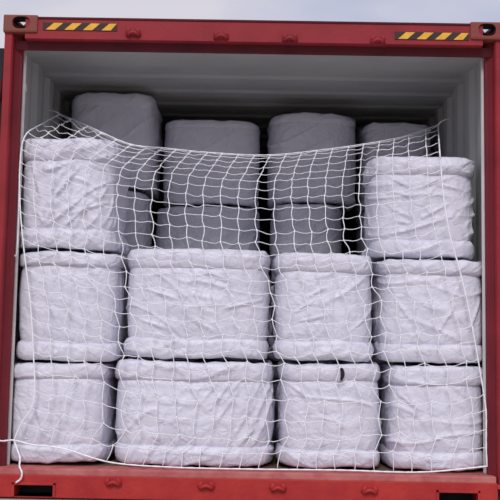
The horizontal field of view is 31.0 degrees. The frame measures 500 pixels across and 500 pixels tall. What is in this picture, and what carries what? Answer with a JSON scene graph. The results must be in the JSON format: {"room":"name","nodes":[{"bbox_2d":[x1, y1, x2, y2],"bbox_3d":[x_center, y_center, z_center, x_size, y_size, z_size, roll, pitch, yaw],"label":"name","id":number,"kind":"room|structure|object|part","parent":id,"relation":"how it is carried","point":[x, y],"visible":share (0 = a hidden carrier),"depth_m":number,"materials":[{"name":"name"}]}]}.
{"room":"container yard","nodes":[
{"label":"container yard","id":0,"kind":"room"},
{"bbox_2d":[0,497,136,499],"bbox_3d":[-0.021,1.182,4.222,80.000,0.001,80.000,1,-5,0],"label":"ground","id":1,"kind":"structure","parent":0,"point":[1,498],"depth_m":4.22,"materials":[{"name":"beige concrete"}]},
{"bbox_2d":[0,15,499,499],"bbox_3d":[0.010,0.311,7.317,2.608,2.323,6.122,1,-5,0],"label":"shipping container","id":2,"kind":"object","parent":1,"relation":"on","point":[256,72],"visible":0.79,"depth_m":4.43,"materials":[{"name":"red paint"}]},
{"bbox_3d":[-1.182,-0.027,4.376,0.073,2.180,0.130,1,-5,0],"label":"corner post","id":3,"kind":"part","parent":2,"relation":"part of","materials":[{"name":"red metal"}]},
{"bbox_3d":[-1.009,1.117,4.196,0.204,0.066,0.011,1,-5,0],"label":"pocket frame","id":4,"kind":"part","parent":2,"relation":"part of","materials":[{"name":"red paint"}]},
{"bbox_2d":[10,360,117,463],"bbox_3d":[-0.932,0.809,4.602,0.514,0.492,0.610,1,-5,0],"label":"bale","id":5,"kind":"object","parent":2,"relation":"on","point":[23,388],"visible":0.9,"depth_m":4.33},
{"bbox_2d":[16,250,129,361],"bbox_3d":[-0.898,0.297,4.651,0.532,0.544,0.604,1,-5,0],"label":"bale","id":6,"kind":"object","parent":5,"relation":"on","point":[24,351],"visible":0.85,"depth_m":4.38},
{"bbox_2d":[19,137,129,255],"bbox_3d":[-0.911,-0.255,4.707,0.560,0.562,0.631,1,-5,0],"label":"bale","id":7,"kind":"object","parent":6,"relation":"on","point":[77,239],"visible":0.9,"depth_m":4.43},
{"bbox_2d":[114,357,274,466],"bbox_3d":[-0.278,0.814,4.626,0.825,0.508,0.678,1,-5,0],"label":"bale","id":8,"kind":"object","parent":2,"relation":"on","point":[185,410],"visible":0.92,"depth_m":4.32},
{"bbox_2d":[125,248,270,359],"bbox_3d":[-0.262,0.290,4.672,0.743,0.548,0.649,1,-5,0],"label":"bale","id":9,"kind":"object","parent":8,"relation":"on","point":[232,261],"visible":0.94,"depth_m":4.38},
{"bbox_2d":[0,85,487,482],"bbox_3d":[-0.028,0.159,4.643,2.334,1.966,0.763,1,-5,0],"label":"net","id":10,"kind":"object","parent":2,"relation":"attached to","point":[70,119],"visible":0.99,"depth_m":4.33,"materials":[{"name":"white fabric"}]},
{"bbox_3d":[-0.008,1.355,7.274,2.398,0.050,5.910,1,-5,0],"label":"floor panel","id":11,"kind":"part","parent":2,"relation":"part of","materials":[{"name":"brown wood"}]},
{"bbox_3d":[-0.018,1.061,4.268,2.338,0.032,0.130,1,-5,0],"label":"threshold plate","id":12,"kind":"part","parent":2,"relation":"part of","materials":[{"name":"red paint"}]},
{"bbox_3d":[-0.020,1.126,4.260,2.348,0.103,0.135,1,-5,0],"label":"door sill","id":13,"kind":"part","parent":2,"relation":"part of","materials":[{"name":"red paint"}]},
{"bbox_3d":[0.029,-0.787,7.488,2.428,0.066,5.930,1,-5,0],"label":"roof panel","id":14,"kind":"part","parent":2,"relation":"part of","materials":[{"name":"grey paint"}]},
{"bbox_2d":[272,362,277,440],"bbox_3d":[0.330,0.931,5.551,0.451,0.457,0.632,1,-5,0],"label":"bale","id":15,"kind":"object","parent":2,"relation":"on","point":[274,438],"visible":0.05,"depth_m":5.33},
{"bbox_2d":[268,285,339,361],"bbox_3d":[0.338,0.458,5.605,0.452,0.460,0.618,1,-5,0],"label":"bale","id":16,"kind":"object","parent":15,"relation":"on","point":[271,339],"visible":0.09,"depth_m":5.42},
{"bbox_2d":[270,204,341,284],"bbox_3d":[0.346,-0.018,5.650,0.448,0.478,0.618,1,-5,0],"label":"bale","id":17,"kind":"object","parent":16,"relation":"on","point":[298,212],"visible":0.6,"depth_m":5.37},
{"bbox_2d":[267,112,355,213],"bbox_3d":[0.386,-0.532,5.695,0.578,0.556,0.626,1,-5,0],"label":"bale","id":18,"kind":"object","parent":17,"relation":"on","point":[303,131],"visible":0.86,"depth_m":5.42},
{"bbox_2d":[273,360,382,467],"bbox_3d":[0.387,0.821,4.591,0.541,0.509,0.624,1,-5,0],"label":"bale","id":19,"kind":"object","parent":2,"relation":"on","point":[296,411],"visible":0.92,"depth_m":4.33},
{"bbox_2d":[270,252,373,361],"bbox_3d":[0.366,0.302,4.652,0.527,0.533,0.621,1,-5,0],"label":"bale","id":20,"kind":"object","parent":19,"relation":"on","point":[334,300],"visible":0.93,"depth_m":4.37},
{"bbox_2d":[377,362,482,470],"bbox_3d":[0.916,0.832,4.597,0.532,0.509,0.615,1,-5,0],"label":"bale","id":21,"kind":"object","parent":2,"relation":"on","point":[416,376],"visible":0.84,"depth_m":4.33},
{"bbox_2d":[369,259,482,363],"bbox_3d":[0.901,0.321,4.644,0.561,0.512,0.605,1,-5,0],"label":"bale","id":22,"kind":"object","parent":21,"relation":"on","point":[471,272],"visible":0.88,"depth_m":4.37},
{"bbox_2d":[362,156,476,264],"bbox_3d":[0.880,-0.191,4.746,0.575,0.522,0.619,1,-5,3],"label":"bale","id":23,"kind":"object","parent":22,"relation":"on","point":[457,173],"visible":0.85,"depth_m":4.47},
{"bbox_3d":[0.969,1.151,4.186,0.204,0.066,0.011,1,-5,0],"label":"pocket frame","id":24,"kind":"part","parent":2,"relation":"part of","materials":[{"name":"red paint"}]},
{"bbox_3d":[1.183,0.013,4.364,0.073,2.180,0.130,1,-5,0],"label":"corner post","id":25,"kind":"part","parent":2,"relation":"part of","materials":[{"name":"red metal"}]},
{"bbox_3d":[-0.848,0.890,5.424,0.497,0.473,0.633,1,-5,0],"label":"bale","id":26,"kind":"object","parent":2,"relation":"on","visible":0},
{"bbox_3d":[-0.839,0.401,5.477,0.480,0.476,0.625,1,-5,0],"label":"bale","id":27,"kind":"object","parent":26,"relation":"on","visible":0},
{"bbox_2d":[124,191,152,273],"bbox_3d":[-0.831,-0.091,5.527,0.468,0.490,0.624,1,-5,0],"label":"bale","id":28,"kind":"object","parent":27,"relation":"on","point":[144,227],"visible":0.16,"depth_m":5.28},
{"bbox_2d":[71,92,163,199],"bbox_3d":[-0.818,-0.624,5.573,0.529,0.577,0.617,1,-5,0],"label":"bale","id":29,"kind":"object","parent":28,"relation":"on","point":[135,118],"visible":0.56,"depth_m":5.30},
{"bbox_3d":[0.885,0.953,5.673,0.449,0.456,0.626,1,-5,0],"label":"bale","id":30,"kind":"object","parent":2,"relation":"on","visible":0},
{"bbox_2d":[369,339,386,362],"bbox_3d":[0.894,0.480,5.719,0.449,0.459,0.620,1,-5,0],"label":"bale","id":31,"kind":"object","parent":30,"relation":"on","point":[376,361],"visible":0.02,"depth_m":5.42},
{"bbox_2d":[356,212,370,283],"bbox_3d":[0.903,0.006,5.767,0.440,0.472,0.622,1,-5,0],"label":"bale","id":32,"kind":"object","parent":31,"relation":"on","point":[360,246],"visible":0.12,"depth_m":5.67},
{"bbox_2d":[355,122,430,215],"bbox_3d":[0.910,-0.497,5.816,0.457,0.542,0.613,1,-5,0],"label":"bale","id":33,"kind":"object","parent":32,"relation":"on","point":[372,132],"visible":0.45,"depth_m":5.55},
{"bbox_3d":[-0.275,0.926,5.583,0.670,0.451,0.620,1,-5,0],"label":"bale","id":34,"kind":"object","parent":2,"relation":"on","visible":0},
{"bbox_2d":[152,357,254,359],"bbox_3d":[-0.272,0.459,5.625,0.669,0.454,0.625,1,-5,0],"label":"bale","id":35,"kind":"object","parent":34,"relation":"on","point":[152,357],"visible":0.02,"depth_m":5.30},
{"bbox_2d":[156,206,259,250],"bbox_3d":[-0.260,-0.009,5.672,0.664,0.469,0.616,1,-5,0],"label":"bale","id":36,"kind":"object","parent":35,"relation":"on","point":[211,235],"visible":0.51,"depth_m":5.40},
{"bbox_2d":[163,120,259,210],"bbox_3d":[-0.240,-0.509,5.720,0.607,0.536,0.618,1,-5,0],"label":"bale","id":37,"kind":"object","parent":36,"relation":"on","point":[230,136],"visible":0.81,"depth_m":5.43}
]}

